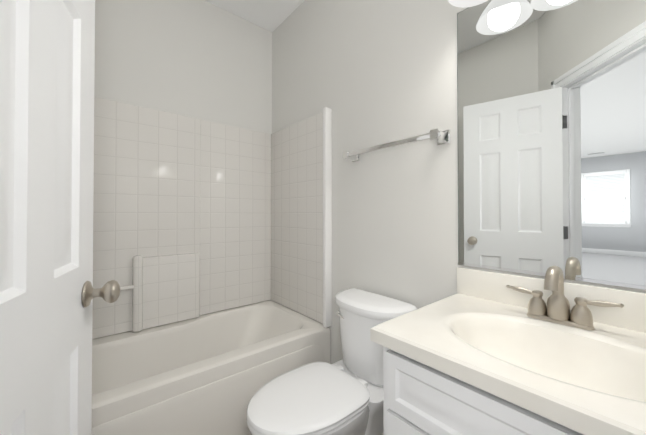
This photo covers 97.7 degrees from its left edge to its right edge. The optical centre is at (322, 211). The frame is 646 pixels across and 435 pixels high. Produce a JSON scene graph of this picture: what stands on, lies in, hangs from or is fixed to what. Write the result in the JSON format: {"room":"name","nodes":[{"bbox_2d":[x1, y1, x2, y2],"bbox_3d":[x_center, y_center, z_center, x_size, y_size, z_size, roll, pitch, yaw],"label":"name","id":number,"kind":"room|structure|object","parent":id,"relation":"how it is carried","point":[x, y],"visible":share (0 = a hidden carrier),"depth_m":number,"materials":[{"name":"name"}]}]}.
{"room":"bathroom","nodes":[
{"label":"bathroom","id":0,"kind":"room"},
{"bbox_2d":[94,0,271,314],"bbox_3d":[-1.087,-0.278,1.858,1.635,2.910,0.115,1,-1,-40],"label":"wall","id":1,"kind":"structure","parent":0,"point":[204,60],"depth_m":1.92,"materials":[{"name":"white paint"}]},
{"bbox_2d":[92,97,331,338],"bbox_3d":[-0.764,0.029,1.560,1.516,1.357,0.748,1,-1,-40],"label":"wall panels","id":2,"kind":"object","parent":1,"relation":"attached to","point":[194,217],"visible":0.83,"depth_m":1.87,"materials":[{"name":"tile"}]},
{"bbox_2d":[205,0,304,31],"bbox_3d":[-0.312,-1.537,0.949,1.635,0.050,2.525,1,-1,-40],"label":"ceiling","id":3,"kind":"structure","parent":0,"point":[271,15],"depth_m":2.09,"materials":[{"name":"white paint"}]},
{"bbox_2d":[272,0,645,434],"bbox_3d":[0.553,-0.284,1.267,0.115,2.910,7.300,1,-1,-40],"label":"wall","id":4,"kind":"structure","parent":0,"point":[370,73],"depth_m":1.46,"materials":[{"name":"white paint"}]},
{"bbox_2d":[343,129,449,161],"bbox_3d":[0.321,-0.318,1.385,0.086,0.058,0.575,1,-1,-40],"label":"towel rail","id":5,"kind":"object","parent":4,"relation":"attached to","point":[441,137],"visible":1,"depth_m":1.26,"materials":[{"name":"silver metal"}]},
{"bbox_2d":[448,0,487,7],"bbox_3d":[0.677,-0.926,0.854,0.232,0.274,0.581,1,-1,-40],"label":"sconce","id":6,"kind":"object","parent":4,"relation":"attached to","point":[463,3],"visible":0.98,"depth_m":1.07,"materials":[{"name":"white glass"}]},
{"bbox_2d":[457,0,645,289],"bbox_3d":[0.801,-0.306,0.874,0.008,1.039,0.760,1,-1,-40],"label":"mirror","id":7,"kind":"object","parent":4,"relation":"attached to","point":[551,132],"visible":1,"depth_m":0.92,"materials":[{"name":"grey mirror"}]},
{"bbox_3d":[-0.268,1.193,0.957,1.520,0.050,2.295,1,-1,-40],"label":"floor","id":8,"kind":"structure","parent":0,"visible":0},
{"bbox_2d":[91,300,329,434],"bbox_3d":[-0.764,0.942,1.551,1.514,0.465,0.746,1,-1,-40],"label":"bathtub","id":9,"kind":"object","parent":8,"relation":"on","point":[213,373],"visible":0.77,"depth_m":1.49,"materials":[{"name":"white ceramic"}]},
{"bbox_2d":[246,288,416,434],"bbox_3d":[0.026,0.796,1.218,0.731,0.750,0.440,1,-1,-40],"label":"toilet","id":10,"kind":"object","parent":8,"relation":"on","point":[344,396],"visible":0.77,"depth_m":1.19,"materials":[{"name":"white ceramic"}]},
{"bbox_2d":[370,266,645,434],"bbox_3d":[0.592,0.660,0.688,0.553,1.011,0.762,1,-1,-40],"label":"bathroom vanity","id":11,"kind":"object","parent":8,"relation":"on","point":[482,352],"visible":1,"depth_m":0.73,"materials":[{"name":"white ceramic"}]},
{"bbox_2d":[506,266,623,329],"bbox_3d":[0.673,0.241,0.818,0.129,0.171,0.269,1,-1,-40],"label":"faucet","id":12,"kind":"object","parent":11,"relation":"on","point":[557,315],"depth_m":0.82,"materials":[{"name":"silver metal"}]},
{"bbox_3d":[-0.060,0.103,0.126,0.711,2.112,0.711,1,-1,-40],"label":"door frame","id":13,"kind":"structure","parent":0,"visible":0},
{"bbox_2d":[0,0,120,434],"bbox_3d":[-0.503,0.141,0.502,0.269,2.020,0.615,1,-1,-40],"label":"door","id":14,"kind":"structure","parent":13,"relation":"attached to","point":[48,292],"depth_m":0.53,"materials":[{"name":"white paint"}]}
]}

